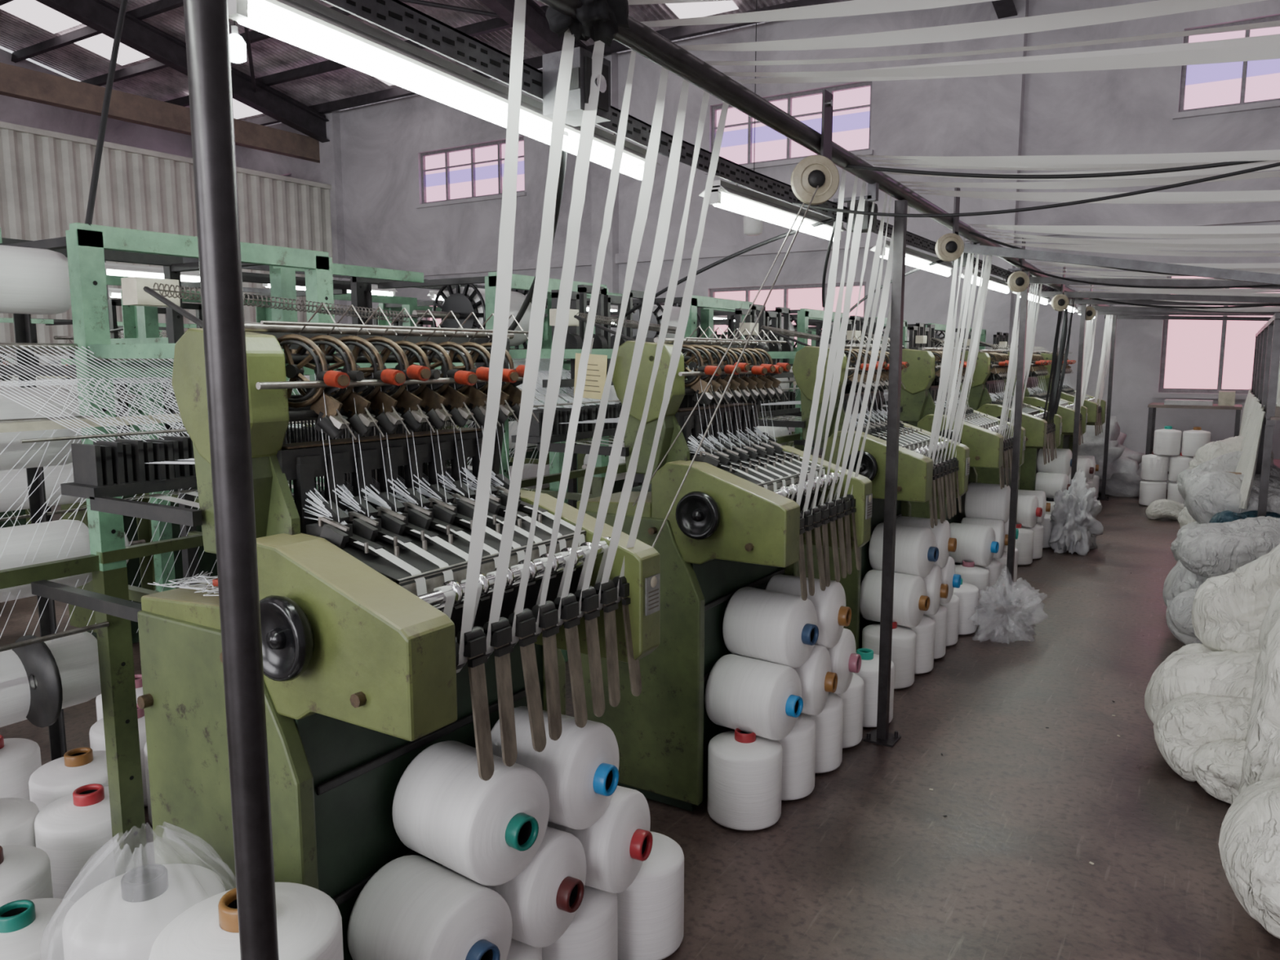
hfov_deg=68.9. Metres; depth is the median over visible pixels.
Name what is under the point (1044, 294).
strut
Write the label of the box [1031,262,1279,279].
fabric strip
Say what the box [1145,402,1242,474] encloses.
work table
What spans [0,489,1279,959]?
floor
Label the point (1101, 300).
power cable
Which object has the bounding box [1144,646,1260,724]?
woven sack
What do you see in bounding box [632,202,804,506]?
cord
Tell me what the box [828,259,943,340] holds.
power cable
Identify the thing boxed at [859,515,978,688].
cones
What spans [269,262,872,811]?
loom
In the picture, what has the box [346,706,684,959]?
stack
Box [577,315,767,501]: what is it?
loom
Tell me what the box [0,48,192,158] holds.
wall
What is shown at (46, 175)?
wall
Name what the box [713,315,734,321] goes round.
fluorescent light
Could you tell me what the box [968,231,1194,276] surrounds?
power cable
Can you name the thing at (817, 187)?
cord
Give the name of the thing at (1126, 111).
wall
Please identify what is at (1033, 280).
strut
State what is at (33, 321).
loom
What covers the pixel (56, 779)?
bobbin
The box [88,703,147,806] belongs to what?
bobbin
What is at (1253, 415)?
plastic sheet
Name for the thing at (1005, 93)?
pillar
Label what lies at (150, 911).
thread spool
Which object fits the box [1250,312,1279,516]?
storage rack
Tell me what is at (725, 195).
fluorescent light
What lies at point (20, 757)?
bobbin
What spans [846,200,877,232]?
switch box
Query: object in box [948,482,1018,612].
cones
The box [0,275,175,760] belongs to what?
loom
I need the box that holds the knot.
[545,0,629,46]
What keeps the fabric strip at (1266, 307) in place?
on the rail at (639, 37)
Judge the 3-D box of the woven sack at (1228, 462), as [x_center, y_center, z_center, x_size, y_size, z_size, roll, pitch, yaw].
[4.256,0.027,6.691,0.714,0.479,0.645,5,9,32]
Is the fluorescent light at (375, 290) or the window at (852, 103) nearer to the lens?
the fluorescent light at (375, 290)
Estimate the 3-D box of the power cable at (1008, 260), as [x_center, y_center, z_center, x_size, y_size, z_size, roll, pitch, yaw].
[3.842,-1.111,4.878,3.655,0.166,0.348,2,8,16]
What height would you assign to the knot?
0.191 m
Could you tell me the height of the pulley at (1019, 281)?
0.325 m
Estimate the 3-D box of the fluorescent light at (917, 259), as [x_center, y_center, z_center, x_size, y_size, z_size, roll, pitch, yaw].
[1.382,-1.061,4.592,0.100,0.078,0.848,5,9,32]
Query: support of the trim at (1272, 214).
attached to the wall at (1126, 111)
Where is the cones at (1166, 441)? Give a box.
[1138,426,1211,506]
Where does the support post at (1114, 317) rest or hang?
on the floor
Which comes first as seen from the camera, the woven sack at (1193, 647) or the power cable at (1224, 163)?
the power cable at (1224, 163)
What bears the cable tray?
attached to the rail at (639, 37)
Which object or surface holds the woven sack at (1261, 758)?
on the floor
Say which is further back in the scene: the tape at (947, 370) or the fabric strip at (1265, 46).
the tape at (947, 370)
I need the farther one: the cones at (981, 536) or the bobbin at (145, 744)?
the cones at (981, 536)
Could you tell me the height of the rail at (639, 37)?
0.220 m
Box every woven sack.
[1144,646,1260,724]
[1145,498,1184,519]
[1153,693,1251,782]
[1162,561,1207,607]
[1165,587,1202,644]
[1165,643,1212,659]
[1170,520,1199,561]
[1177,450,1279,500]
[1177,506,1195,528]
[1177,515,1279,578]
[1183,471,1279,524]
[1186,435,1274,469]
[1191,545,1279,652]
[1191,738,1246,804]
[1208,510,1279,523]
[1218,777,1279,938]
[1239,587,1279,794]
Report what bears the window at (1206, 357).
in the wall at (1126, 111)
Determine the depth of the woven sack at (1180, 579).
5.33 m
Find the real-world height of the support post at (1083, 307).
2.033 m
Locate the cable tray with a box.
[320,0,1115,306]
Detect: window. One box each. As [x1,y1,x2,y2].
[415,137,526,208]
[426,306,440,327]
[704,80,873,174]
[710,281,866,391]
[1152,275,1279,399]
[1172,15,1279,119]
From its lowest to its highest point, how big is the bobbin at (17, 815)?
0.330 m
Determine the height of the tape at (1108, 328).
1.088 m
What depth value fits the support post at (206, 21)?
1.22 m
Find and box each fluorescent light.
[104,262,199,282]
[107,288,121,297]
[226,0,509,128]
[262,283,270,287]
[296,286,305,290]
[371,284,397,296]
[427,290,448,300]
[519,93,552,145]
[586,305,617,311]
[698,179,847,240]
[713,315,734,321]
[880,240,890,259]
[905,247,953,276]
[958,269,964,278]
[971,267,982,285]
[987,275,1009,293]
[1012,288,1051,304]
[1048,298,1077,312]
[1075,308,1095,318]
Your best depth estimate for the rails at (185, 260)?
6.51 m
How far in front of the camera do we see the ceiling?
16.27 m
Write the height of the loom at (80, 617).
1.920 m
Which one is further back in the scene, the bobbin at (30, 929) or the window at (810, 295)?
the window at (810, 295)
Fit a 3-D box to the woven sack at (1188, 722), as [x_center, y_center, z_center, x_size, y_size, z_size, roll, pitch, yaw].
[2.345,0.964,3.384,0.848,0.311,0.390,4,8,29]
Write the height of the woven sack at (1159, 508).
0.197 m
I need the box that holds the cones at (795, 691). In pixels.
[704,573,894,830]
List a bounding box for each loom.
[0,222,660,959]
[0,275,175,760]
[0,317,166,521]
[60,271,417,643]
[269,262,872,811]
[302,296,577,504]
[509,292,969,662]
[577,315,767,501]
[697,307,1026,564]
[782,316,1062,489]
[870,323,1087,490]
[907,328,1106,453]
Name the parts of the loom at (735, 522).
creel frame, rating plate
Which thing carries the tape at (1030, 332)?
hanging from the rail at (639, 37)
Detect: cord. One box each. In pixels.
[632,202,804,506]
[652,185,818,547]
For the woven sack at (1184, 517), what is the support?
on the floor
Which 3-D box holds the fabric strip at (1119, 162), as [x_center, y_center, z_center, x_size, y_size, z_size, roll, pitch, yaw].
[2.477,-0.986,2.571,3.593,0.294,0.864,4,9,30]
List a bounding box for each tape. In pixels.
[458,0,728,653]
[795,168,910,517]
[928,234,991,466]
[998,275,1041,440]
[1043,297,1074,424]
[1072,304,1097,413]
[1094,315,1112,404]
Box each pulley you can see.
[791,88,839,204]
[935,187,964,262]
[1007,237,1029,292]
[1051,266,1069,311]
[1085,284,1095,320]
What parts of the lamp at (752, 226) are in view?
bulb, cord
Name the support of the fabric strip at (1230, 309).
on the rail at (639, 37)
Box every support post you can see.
[183,0,279,959]
[863,199,907,747]
[996,271,1029,605]
[1070,304,1086,484]
[1096,315,1116,500]
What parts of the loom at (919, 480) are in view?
creel frame, rating plate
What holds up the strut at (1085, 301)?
attached to the support post at (1083, 307)
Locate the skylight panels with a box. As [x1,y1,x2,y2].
[0,0,738,119]
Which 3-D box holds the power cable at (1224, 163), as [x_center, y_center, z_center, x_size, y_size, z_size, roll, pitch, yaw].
[2.223,-0.937,2.224,3.518,0.227,0.118,4,8,29]
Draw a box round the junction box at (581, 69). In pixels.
[542,46,610,126]
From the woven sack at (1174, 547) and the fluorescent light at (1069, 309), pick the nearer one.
the woven sack at (1174, 547)
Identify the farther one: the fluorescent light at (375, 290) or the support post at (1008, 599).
the fluorescent light at (375, 290)
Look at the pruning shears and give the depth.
1.96 m
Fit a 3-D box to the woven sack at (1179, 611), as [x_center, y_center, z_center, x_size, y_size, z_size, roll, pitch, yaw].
[3.201,0.749,4.928,0.747,0.340,0.420,2,8,16]
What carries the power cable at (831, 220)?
hanging from the cable tray
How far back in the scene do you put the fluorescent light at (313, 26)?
1.64 m
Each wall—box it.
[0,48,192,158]
[0,121,335,365]
[235,0,1279,489]
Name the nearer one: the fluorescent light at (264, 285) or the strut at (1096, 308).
the fluorescent light at (264, 285)
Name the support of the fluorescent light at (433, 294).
hanging from the rails at (185, 260)
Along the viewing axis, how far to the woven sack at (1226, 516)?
5.37 m
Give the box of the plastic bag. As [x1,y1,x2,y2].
[1077,415,1145,497]
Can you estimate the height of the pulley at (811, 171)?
0.335 m
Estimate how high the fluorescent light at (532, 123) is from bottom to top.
0.085 m
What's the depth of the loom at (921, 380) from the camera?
5.83 m
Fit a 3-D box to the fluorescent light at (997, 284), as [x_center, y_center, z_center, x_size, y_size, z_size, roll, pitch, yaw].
[2.231,-1.240,5.929,0.100,0.087,0.637,5,9,32]
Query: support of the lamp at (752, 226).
hanging from the roof truss
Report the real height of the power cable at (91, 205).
2.128 m
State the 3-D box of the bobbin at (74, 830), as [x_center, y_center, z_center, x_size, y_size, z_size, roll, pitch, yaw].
[-1.575,1.047,2.686,0.270,0.330,0.270,-4,8,-25]
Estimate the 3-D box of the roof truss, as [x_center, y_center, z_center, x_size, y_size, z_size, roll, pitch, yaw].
[-5.644,-6.239,5.574,21.700,2.775,20.700,5,9,32]
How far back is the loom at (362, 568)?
2.00 m
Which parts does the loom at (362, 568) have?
creel frame, rating plate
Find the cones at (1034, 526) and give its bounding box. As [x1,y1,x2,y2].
[1015,489,1052,564]
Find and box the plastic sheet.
[1235,388,1265,509]
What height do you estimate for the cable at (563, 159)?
0.713 m
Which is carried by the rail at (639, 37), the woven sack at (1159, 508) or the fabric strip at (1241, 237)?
the fabric strip at (1241, 237)
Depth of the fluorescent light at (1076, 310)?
9.35 m
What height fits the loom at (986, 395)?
1.920 m
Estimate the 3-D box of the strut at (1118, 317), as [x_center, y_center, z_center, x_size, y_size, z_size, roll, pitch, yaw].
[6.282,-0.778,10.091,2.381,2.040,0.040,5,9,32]
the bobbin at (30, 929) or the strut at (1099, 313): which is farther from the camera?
the strut at (1099, 313)
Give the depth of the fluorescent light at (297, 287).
6.54 m
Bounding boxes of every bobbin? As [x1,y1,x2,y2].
[0,734,41,800]
[0,797,39,847]
[0,844,53,906]
[0,897,75,959]
[28,746,108,811]
[34,783,115,902]
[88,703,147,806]
[95,674,142,720]
[143,742,152,825]
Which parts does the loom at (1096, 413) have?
creel frame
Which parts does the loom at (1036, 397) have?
creel frame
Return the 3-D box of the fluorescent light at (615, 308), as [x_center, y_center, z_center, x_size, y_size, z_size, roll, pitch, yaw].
[-0.557,-1.768,9.419,0.100,0.122,1.160,5,9,32]
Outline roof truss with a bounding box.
[0,0,1017,142]
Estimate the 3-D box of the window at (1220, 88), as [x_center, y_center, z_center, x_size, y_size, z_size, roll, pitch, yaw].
[7.216,-4.539,10.010,2.550,0.980,0.200,5,9,32]
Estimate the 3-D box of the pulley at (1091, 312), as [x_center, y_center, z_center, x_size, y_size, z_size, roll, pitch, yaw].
[3.865,-1.542,8.065,0.121,0.325,0.122,0,7,3]
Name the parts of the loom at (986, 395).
creel frame, rating plate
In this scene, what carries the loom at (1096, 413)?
on the floor
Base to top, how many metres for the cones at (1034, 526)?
0.520 m
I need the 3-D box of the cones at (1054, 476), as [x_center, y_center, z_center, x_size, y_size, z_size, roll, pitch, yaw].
[3.923,0.057,8.731,0.331,0.735,1.030,5,9,32]
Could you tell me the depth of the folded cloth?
10.00 m
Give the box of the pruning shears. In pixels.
[212,577,217,586]
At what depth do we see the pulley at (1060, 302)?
6.71 m
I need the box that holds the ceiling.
[0,0,796,126]
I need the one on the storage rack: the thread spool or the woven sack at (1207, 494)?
the woven sack at (1207, 494)
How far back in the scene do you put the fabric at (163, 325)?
9.52 m
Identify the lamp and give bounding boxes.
[229,20,246,63]
[743,0,763,235]
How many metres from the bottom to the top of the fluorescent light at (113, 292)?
0.122 m
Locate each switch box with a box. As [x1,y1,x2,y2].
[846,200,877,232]
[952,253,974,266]
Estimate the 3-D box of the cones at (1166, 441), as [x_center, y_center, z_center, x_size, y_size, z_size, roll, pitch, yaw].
[5.663,-0.131,9.734,0.770,0.850,0.250,5,9,32]
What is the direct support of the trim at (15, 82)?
attached to the wall at (46, 175)
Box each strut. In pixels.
[1005,276,1279,288]
[1038,290,1279,303]
[1068,298,1279,306]
[1077,306,1279,314]
[1095,311,1274,315]
[1104,315,1271,320]
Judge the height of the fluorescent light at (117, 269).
0.122 m
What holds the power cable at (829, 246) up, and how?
hanging from the cable tray
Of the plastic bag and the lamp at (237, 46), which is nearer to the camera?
the lamp at (237, 46)
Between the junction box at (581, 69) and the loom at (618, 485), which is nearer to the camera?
the junction box at (581, 69)
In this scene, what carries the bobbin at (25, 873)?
on the floor
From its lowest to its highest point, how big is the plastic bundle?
0.654 m
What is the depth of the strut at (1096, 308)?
8.37 m
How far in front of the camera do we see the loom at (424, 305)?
6.40 m
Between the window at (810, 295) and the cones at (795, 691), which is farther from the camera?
the window at (810, 295)
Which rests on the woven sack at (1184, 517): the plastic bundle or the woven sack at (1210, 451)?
the woven sack at (1210, 451)
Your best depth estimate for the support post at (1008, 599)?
5.85 m
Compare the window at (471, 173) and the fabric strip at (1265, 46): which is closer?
the fabric strip at (1265, 46)
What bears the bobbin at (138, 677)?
on the floor
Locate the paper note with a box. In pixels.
[573,337,607,399]
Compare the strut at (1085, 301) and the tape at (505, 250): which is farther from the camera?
the strut at (1085, 301)
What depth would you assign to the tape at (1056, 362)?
7.31 m
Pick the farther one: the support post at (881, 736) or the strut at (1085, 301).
the strut at (1085, 301)
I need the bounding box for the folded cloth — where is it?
[1164,391,1235,405]
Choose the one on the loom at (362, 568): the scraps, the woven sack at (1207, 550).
the scraps
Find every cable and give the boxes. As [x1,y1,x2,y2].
[84,0,128,226]
[507,130,568,330]
[615,216,836,324]
[792,162,1279,217]
[822,221,835,307]
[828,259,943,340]
[844,160,1263,178]
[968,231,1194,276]
[1006,259,1279,288]
[1064,290,1279,308]
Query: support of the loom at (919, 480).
on the floor
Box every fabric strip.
[627,0,1279,84]
[854,149,1279,204]
[963,243,1279,284]
[966,223,1279,257]
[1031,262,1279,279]
[1066,285,1279,303]
[1102,298,1279,311]
[1111,305,1279,315]
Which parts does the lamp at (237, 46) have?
cord, bulb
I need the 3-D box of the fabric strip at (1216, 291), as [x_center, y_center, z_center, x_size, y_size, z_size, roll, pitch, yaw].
[4.977,-1.386,6.522,3.587,0.276,0.777,4,9,30]
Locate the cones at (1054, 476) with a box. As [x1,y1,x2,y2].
[1035,448,1072,515]
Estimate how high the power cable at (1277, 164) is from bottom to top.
0.334 m
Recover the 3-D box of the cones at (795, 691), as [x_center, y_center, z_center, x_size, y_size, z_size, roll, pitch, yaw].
[0.651,0.728,3.578,0.331,0.734,1.310,5,9,32]
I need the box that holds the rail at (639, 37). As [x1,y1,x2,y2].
[537,0,1110,306]
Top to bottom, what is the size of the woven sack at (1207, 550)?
0.370 m
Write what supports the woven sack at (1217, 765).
on the floor
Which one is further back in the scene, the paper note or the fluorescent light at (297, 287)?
the fluorescent light at (297, 287)
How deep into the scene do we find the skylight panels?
15.46 m
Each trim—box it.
[0,62,319,163]
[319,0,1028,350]
[342,206,1279,280]
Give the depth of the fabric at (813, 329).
10.16 m
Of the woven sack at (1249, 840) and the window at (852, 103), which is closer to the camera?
the woven sack at (1249, 840)
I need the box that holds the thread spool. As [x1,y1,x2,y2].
[62,863,343,959]
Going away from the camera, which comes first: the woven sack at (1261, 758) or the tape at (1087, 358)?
the woven sack at (1261, 758)
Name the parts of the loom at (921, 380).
creel frame, rating plate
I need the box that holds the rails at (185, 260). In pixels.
[104,257,756,338]
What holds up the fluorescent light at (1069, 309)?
hanging from the cable tray
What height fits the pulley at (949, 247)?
0.325 m
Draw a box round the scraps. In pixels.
[147,571,218,595]
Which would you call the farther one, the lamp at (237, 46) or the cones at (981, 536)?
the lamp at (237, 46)
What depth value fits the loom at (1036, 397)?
8.44 m

